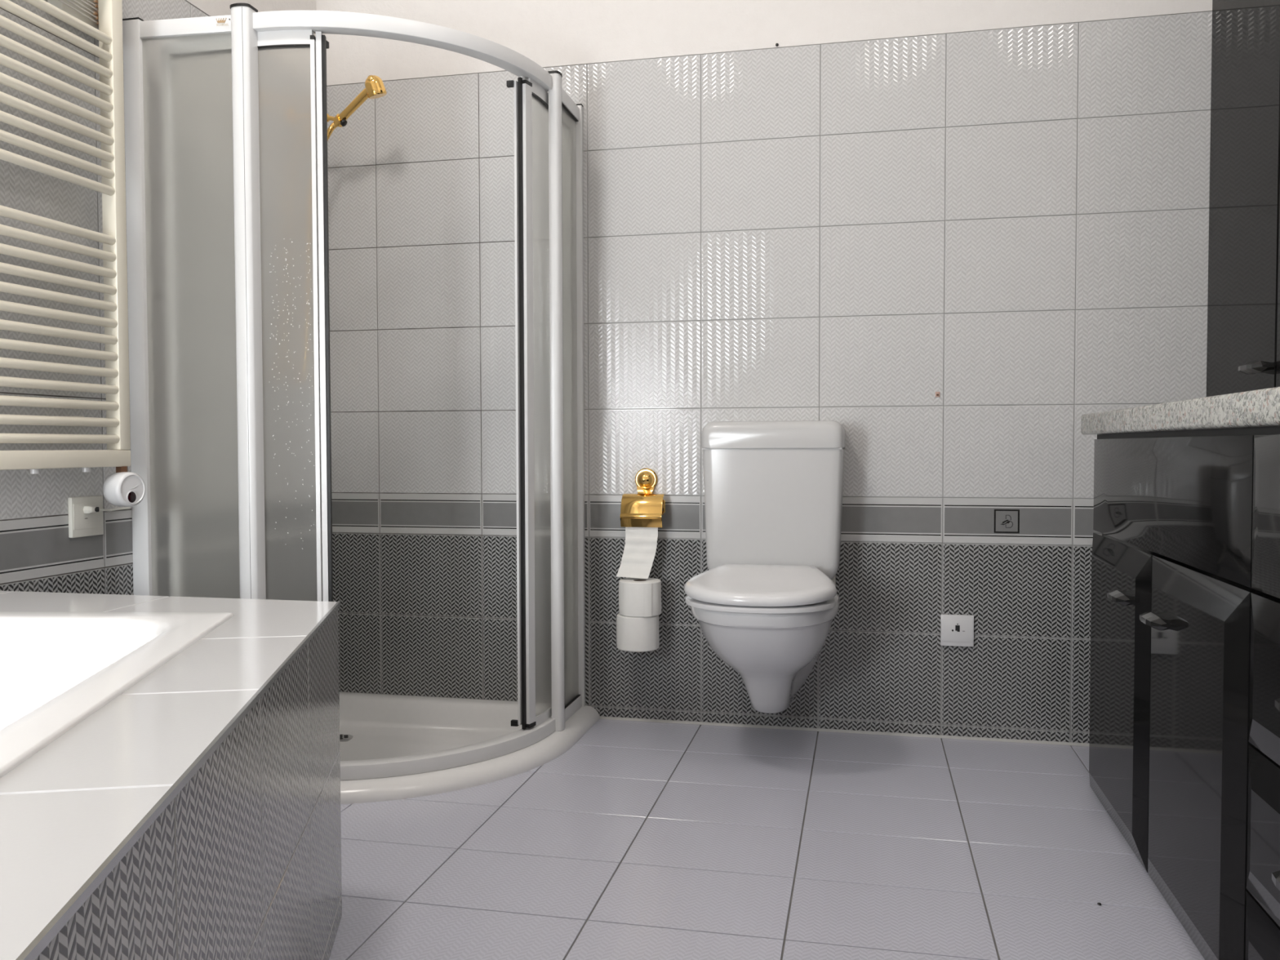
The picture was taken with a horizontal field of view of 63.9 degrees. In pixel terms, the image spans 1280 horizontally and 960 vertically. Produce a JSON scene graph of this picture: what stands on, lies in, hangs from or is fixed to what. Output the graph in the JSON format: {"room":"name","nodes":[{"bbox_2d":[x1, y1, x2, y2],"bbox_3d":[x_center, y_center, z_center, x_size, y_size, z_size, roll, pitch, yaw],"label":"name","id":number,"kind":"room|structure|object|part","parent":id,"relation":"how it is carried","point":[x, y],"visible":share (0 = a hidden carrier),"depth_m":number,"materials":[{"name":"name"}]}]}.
{"room":"bathroom","nodes":[
{"label":"bathroom","id":0,"kind":"room"},
{"bbox_2d":[0,0,316,595],"bbox_3d":[-1.421,-0.695,1.549,0.151,3.300,3.650,0,2,12],"label":"wall","id":1,"kind":"structure","parent":0,"point":[37,553],"depth_m":2.14,"materials":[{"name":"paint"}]},
{"bbox_2d":[0,0,145,506],"bbox_3d":[-1.210,-0.638,1.938,0.113,1.410,0.615,0,2,15],"label":"towel radiator","id":2,"kind":"object","parent":1,"relation":"attached to","point":[122,488],"visible":1,"depth_m":2.07,"materials":[{"name":"white metal"}]},
{"bbox_2d":[30,468,39,473],"bbox_3d":[-1.176,-0.017,1.995,0.016,0.010,0.016,0,2,12],"label":"air vent","id":3,"kind":"object","parent":2,"relation":"attached to","point":[33,470],"depth_m":1.99,"materials":[{"name":"white plastic"}]},
{"bbox_2d":[81,467,90,471],"bbox_3d":[-1.147,-0.022,2.126,0.016,0.010,0.016,0,2,12],"label":"air vent","id":4,"kind":"object","parent":2,"relation":"attached to","point":[83,469],"depth_m":2.12,"materials":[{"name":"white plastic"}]},
{"bbox_2d":[47,0,98,30],"bbox_3d":[-1.213,-1.031,2.020,0.052,0.180,0.510,0,2,12],"label":"clothes line","id":5,"kind":"object","parent":1,"relation":"attached to","point":[86,11],"visible":0.22,"depth_m":2.15,"materials":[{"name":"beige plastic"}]},
{"bbox_3d":[-1.200,-0.974,1.984,0.003,0.016,0.412,0,2,12],"label":"cord","id":6,"kind":"part","parent":5,"relation":"part of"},
{"bbox_3d":[-1.198,-0.983,1.983,0.003,0.018,0.412,0,2,12],"label":"cord","id":7,"kind":"part","parent":5,"relation":"part of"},
{"bbox_3d":[-1.200,-0.993,1.983,0.003,0.020,0.412,0,2,12],"label":"cord","id":8,"kind":"part","parent":5,"relation":"part of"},
{"bbox_3d":[-1.198,-1.002,1.983,0.003,0.022,0.412,0,2,12],"label":"cord","id":9,"kind":"part","parent":5,"relation":"part of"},
{"bbox_2d":[67,495,103,537],"bbox_3d":[-1.196,0.079,2.217,0.013,0.086,0.092,0,2,12],"label":"power socket","id":10,"kind":"object","parent":1,"relation":"attached to","point":[81,524],"visible":1,"depth_m":2.20,"materials":[{"name":"beige plastic"}]},
{"bbox_2d":[83,505,130,513],"bbox_3d":[-1.170,0.062,2.272,0.027,0.016,0.153,0,2,8],"label":"plug","id":11,"kind":"object","parent":10,"relation":"attached to","point":[91,508],"visible":0.99,"depth_m":2.21,"materials":[{"name":"beige plastic"}]},
{"bbox_2d":[327,113,346,127],"bbox_3d":[-0.934,-1.057,2.992,0.182,0.067,0.048,0,2,12],"label":"bracket","id":12,"kind":"object","parent":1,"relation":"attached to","point":[337,122],"visible":0.34,"depth_m":2.97,"materials":[{"name":"gold metal"}]},
{"bbox_3d":[-0.952,-1.059,3.001,0.136,0.029,0.020,0,2,11],"label":"arm","id":13,"kind":"part","parent":12,"relation":"part of","materials":[{"name":"gold metal"}]},
{"bbox_2d":[327,75,386,141],"bbox_3d":[-0.868,-0.711,2.971,0.335,0.860,0.062,1,2,27],"label":"shower","id":14,"kind":"object","parent":12,"relation":"attached to","point":[375,88],"visible":0.45,"depth_m":2.91,"materials":[{"name":"gold metal"}]},
{"bbox_3d":[-0.817,-1.076,2.942,0.170,0.099,0.028,1,2,35],"label":"handle","id":15,"kind":"part","parent":14,"relation":"part of","materials":[{"name":"gold metal"}]},
{"bbox_3d":[-0.751,-1.119,2.882,0.022,0.031,0.034,0,2,12],"label":"cap knob","id":16,"kind":"part","parent":14,"relation":"part of","materials":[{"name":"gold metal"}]},
{"bbox_2d":[315,0,1212,746],"bbox_3d":[0.330,-0.746,2.957,2.970,3.300,0.151,0,2,12],"label":"wall","id":17,"kind":"structure","parent":0,"point":[999,209],"depth_m":2.86,"materials":[{"name":"tile"}]},
{"bbox_2d":[619,467,665,527],"bbox_3d":[0.011,0.050,2.937,0.123,0.166,0.078,0,2,12],"label":"toilet roll holder","id":18,"kind":"object","parent":17,"relation":"attached to","point":[643,508],"visible":1,"depth_m":2.92,"materials":[{"name":"gold metal"}]},
{"bbox_2d":[616,515,662,578],"bbox_3d":[-0.002,0.171,2.929,0.116,0.210,0.089,0,2,12],"label":"toilet roll","id":19,"kind":"object","parent":18,"relation":"on","point":[641,543],"visible":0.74,"depth_m":2.91,"materials":[{"name":"white paper"}]},
{"bbox_3d":[0.056,0.067,2.937,0.038,0.054,0.010,1,2,35],"label":"spindle arm","id":20,"kind":"part","parent":18,"relation":"part of","materials":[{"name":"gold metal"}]},
{"bbox_2d":[684,420,845,713],"bbox_3d":[0.323,0.238,2.622,0.383,0.783,0.579,0,2,12],"label":"toilet","id":21,"kind":"object","parent":17,"relation":"attached to","point":[766,602],"visible":1,"depth_m":2.70,"materials":[{"name":"white ceramic"}]},
{"bbox_3d":[0.299,0.292,2.530,0.364,0.014,0.380,0,2,12],"label":"seat","id":22,"kind":"part","parent":21,"relation":"part of","materials":[{"name":"white plastic"}]},
{"bbox_3d":[0.299,0.254,2.529,0.368,0.057,0.385,0,2,12],"label":"lid","id":23,"kind":"part","parent":21,"relation":"part of","materials":[{"name":"white plastic"}]},
{"bbox_3d":[0.322,0.463,2.637,0.376,0.332,0.558,0,2,12],"label":"bowl","id":24,"kind":"part","parent":21,"relation":"part of","materials":[{"name":"white ceramic"}]},
{"bbox_3d":[0.366,-0.123,2.803,0.380,0.073,0.176,0,2,12],"label":"cistern lid","id":25,"kind":"part","parent":21,"relation":"part of","materials":[{"name":"ceramic"}]},
{"bbox_2d":[599,715,1088,746],"bbox_3d":[0.749,0.704,2.834,1.785,0.007,0.007,0,2,12],"label":"trim","id":26,"kind":"structure","parent":17,"relation":"attached to","point":[600,717],"depth_m":2.87,"materials":[{"name":"tile"}]},
{"bbox_2d":[935,391,939,396],"bbox_3d":[0.809,-0.233,2.791,0.012,0.014,0.003,0,2,12],"label":"plug","id":27,"kind":"object","parent":17,"relation":"attached to","point":[937,393],"visible":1,"depth_m":2.79,"materials":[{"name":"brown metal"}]},
{"bbox_2d":[940,613,973,646],"bbox_3d":[0.864,0.410,2.796,0.086,0.085,0.013,0,2,12],"label":"socket","id":28,"kind":"object","parent":17,"relation":"attached to","point":[957,630],"visible":1,"depth_m":2.79,"materials":[{"name":"white plastic"}]},
{"bbox_3d":[0.004,0.391,2.932,0.044,0.210,0.112,0,2,12],"label":"holder","id":29,"kind":"object","parent":17,"relation":"attached to","visible":0},
{"bbox_2d":[616,613,659,652],"bbox_3d":[-0.006,0.427,2.901,0.121,0.096,0.121,0,2,12],"label":"toilet roll","id":30,"kind":"object","parent":29,"relation":"on","point":[633,634],"visible":0.77,"depth_m":2.85,"materials":[{"name":"white paper"}]},
{"bbox_2d":[618,577,661,617],"bbox_3d":[0.000,0.330,2.896,0.121,0.096,0.121,0,2,12],"label":"toilet roll","id":31,"kind":"object","parent":30,"relation":"on","point":[637,597],"visible":0.98,"depth_m":2.85,"materials":[{"name":"white paper"}]},
{"bbox_2d":[328,719,1204,959],"bbox_3d":[-0.040,0.861,1.300,2.970,0.200,3.650,0,2,12],"label":"floor","id":32,"kind":"structure","parent":0,"point":[640,840],"depth_m":2.00,"materials":[{"name":"tile"}]},
{"bbox_2d":[0,591,342,959],"bbox_3d":[-0.851,0.509,0.792,1.294,0.541,2.023,0,2,12],"label":"surround","id":33,"kind":"object","parent":32,"relation":"on","point":[194,814],"visible":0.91,"depth_m":0.97,"materials":[{"name":"tile"}]},
{"bbox_2d":[0,611,233,777],"bbox_3d":[-0.912,0.444,0.780,1.037,0.421,1.734,0,2,12],"label":"bathtub","id":34,"kind":"object","parent":33,"relation":"in","point":[58,668],"visible":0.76,"depth_m":1.52,"materials":[{"name":"white ceramic"}]},
{"bbox_2d":[339,692,599,804],"bbox_3d":[-0.644,0.730,2.703,0.889,0.104,0.859,0,2,12],"label":"shower tray","id":35,"kind":"object","parent":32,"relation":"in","point":[372,726],"visible":0.57,"depth_m":3.01,"materials":[{"name":"ceramic"}]},
{"bbox_2d":[122,3,585,780],"bbox_3d":[-0.580,-0.194,2.545,1.202,1.752,0.363,-1,2,-33],"label":"shower enclosure","id":36,"kind":"object","parent":35,"relation":"on","point":[225,117],"visible":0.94,"depth_m":2.35,"materials":[{"name":"glass"}]},
{"bbox_3d":[-1.020,-1.026,2.328,0.228,0.049,0.022,0,2,2],"label":"rail","id":37,"kind":"part","parent":36,"relation":"part of","materials":[{"name":"white metal"}]},
{"bbox_3d":[-1.018,-0.179,2.355,0.227,1.674,0.004,0,2,2],"label":"fixed pane","id":38,"kind":"part","parent":36,"relation":"part of","materials":[{"name":"glass"}]},
{"bbox_3d":[-0.890,-0.183,2.334,0.046,1.746,0.041,0,2,12],"label":"corner post","id":39,"kind":"part","parent":36,"relation":"part of","materials":[{"name":"white metal"}]},
{"bbox_3d":[-0.917,-0.998,2.344,0.363,0.034,0.027,0,2,10],"label":"rail","id":40,"kind":"part","parent":36,"relation":"part of","materials":[{"name":"white metal"}]},
{"bbox_3d":[-0.916,-0.177,2.371,0.362,1.623,0.015,0,2,10],"label":"sliding door","id":41,"kind":"part","parent":36,"relation":"part of","materials":[{"name":"glass"}]},
{"bbox_3d":[-0.550,-1.039,2.510,0.540,0.037,0.540,0,2,12],"label":"rail","id":42,"kind":"part","parent":36,"relation":"part of","materials":[{"name":"white metal"}]},
{"bbox_3d":[-0.510,0.667,2.511,0.761,0.035,0.187,-1,2,-33],"label":"rail","id":43,"kind":"part","parent":36,"relation":"part of","materials":[{"name":"white metal"}]},
{"bbox_3d":[-0.242,-1.014,2.782,0.024,0.034,0.339,0,2,14],"label":"rail","id":44,"kind":"part","parent":36,"relation":"part of","materials":[{"name":"white metal"}]},
{"bbox_3d":[-0.240,-0.193,2.810,0.012,1.623,0.338,0,2,14],"label":"sliding door","id":45,"kind":"part","parent":36,"relation":"part of","materials":[{"name":"glass"}]},
{"bbox_3d":[-0.238,0.627,2.836,0.024,0.022,0.339,0,2,14],"label":"rail","id":46,"kind":"part","parent":36,"relation":"part of","materials":[{"name":"white metal"}]},
{"bbox_3d":[-0.221,-0.198,2.749,0.029,1.746,0.040,0,2,12],"label":"corner post","id":47,"kind":"part","parent":36,"relation":"part of","materials":[{"name":"white metal"}]},
{"bbox_3d":[-0.208,-0.200,2.884,0.004,1.675,0.222,0,2,12],"label":"fixed pane","id":48,"kind":"part","parent":36,"relation":"part of","materials":[{"name":"glass"}]},
{"bbox_3d":[-0.210,-1.051,2.858,0.025,0.037,0.217,0,2,12],"label":"rail","id":49,"kind":"part","parent":36,"relation":"part of","materials":[{"name":"white metal"}]},
{"bbox_3d":[-0.206,0.653,2.915,0.025,0.034,0.217,0,2,12],"label":"rail","id":50,"kind":"part","parent":36,"relation":"part of","materials":[{"name":"white metal"}]},
{"bbox_2d":[1088,426,1279,959],"bbox_3d":[1.061,0.342,1.369,0.549,0.826,1.970,0,2,12],"label":"vanity cabinet","id":51,"kind":"object","parent":32,"relation":"on","point":[1184,740],"visible":1,"depth_m":1.61,"materials":[{"name":"black paint"}]},
{"bbox_3d":[0.943,0.230,2.006,0.046,0.025,0.094,0,2,12],"label":"handle","id":52,"kind":"part","parent":51,"relation":"part of","materials":[{"name":"silver metal"}]},
{"bbox_3d":[0.997,0.426,2.140,0.032,0.592,0.494,0,2,12],"label":"door","id":53,"kind":"part","parent":51,"relation":"part of","materials":[{"name":"black paint"}]},
{"bbox_3d":[0.891,0.243,1.767,0.046,0.025,0.094,0,2,12],"label":"handle","id":54,"kind":"part","parent":51,"relation":"part of","materials":[{"name":"silver metal"}]},
{"bbox_2d":[1080,386,1279,434],"bbox_3d":[1.073,-0.095,1.358,0.528,0.048,2.022,0,2,12],"label":"countertop","id":55,"kind":"structure","parent":51,"relation":"on","point":[1259,407],"depth_m":1.57,"materials":[{"name":"stone"}]},
{"bbox_3d":[0.891,0.442,1.656,0.032,0.592,0.488,0,2,12],"label":"door","id":56,"kind":"part","parent":51,"relation":"part of","materials":[{"name":"black paint"}]},
{"bbox_3d":[0.787,0.665,1.183,0.032,0.179,0.487,0,2,12],"label":"drawer","id":57,"kind":"part","parent":51,"relation":"part of","materials":[{"name":"black paint"}]},
{"bbox_3d":[0.787,0.471,1.176,0.032,0.200,0.487,0,2,12],"label":"drawer","id":58,"kind":"part","parent":51,"relation":"part of","materials":[{"name":"black paint"}]},
{"bbox_3d":[0.786,0.265,1.169,0.032,0.206,0.487,0,2,12],"label":"drawer","id":59,"kind":"part","parent":51,"relation":"part of","materials":[{"name":"black paint"}]},
{"bbox_3d":[0.761,0.471,1.178,0.046,0.025,0.094,0,2,12],"label":"handle","id":60,"kind":"part","parent":51,"relation":"part of","materials":[{"name":"silver metal"}]},
{"bbox_3d":[0.761,0.265,1.171,0.046,0.025,0.094,0,2,12],"label":"handle","id":61,"kind":"part","parent":51,"relation":"part of","materials":[{"name":"silver metal"}]},
{"bbox_3d":[1.334,-0.682,0.948,0.150,3.300,3.650,0,2,12],"label":"wall","id":62,"kind":"structure","parent":0,"visible":0},
{"bbox_2d":[1206,0,1279,396],"bbox_3d":[1.418,-0.873,2.166,0.206,1.400,0.918,0,2,12],"label":"upper cabinet","id":63,"kind":"object","parent":62,"relation":"attached to","point":[1243,350],"visible":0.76,"depth_m":2.38,"materials":[{"name":"black paint"}]},
{"bbox_3d":[1.356,-0.247,2.258,0.053,0.029,0.108,0,2,12],"label":"handle","id":64,"kind":"part","parent":63,"relation":"part of","materials":[{"name":"silver metal"}]},
{"bbox_3d":[1.321,-0.865,1.953,0.018,1.396,0.456,0,2,12],"label":"door","id":65,"kind":"part","parent":63,"relation":"part of","materials":[{"name":"black paint"}]}
]}

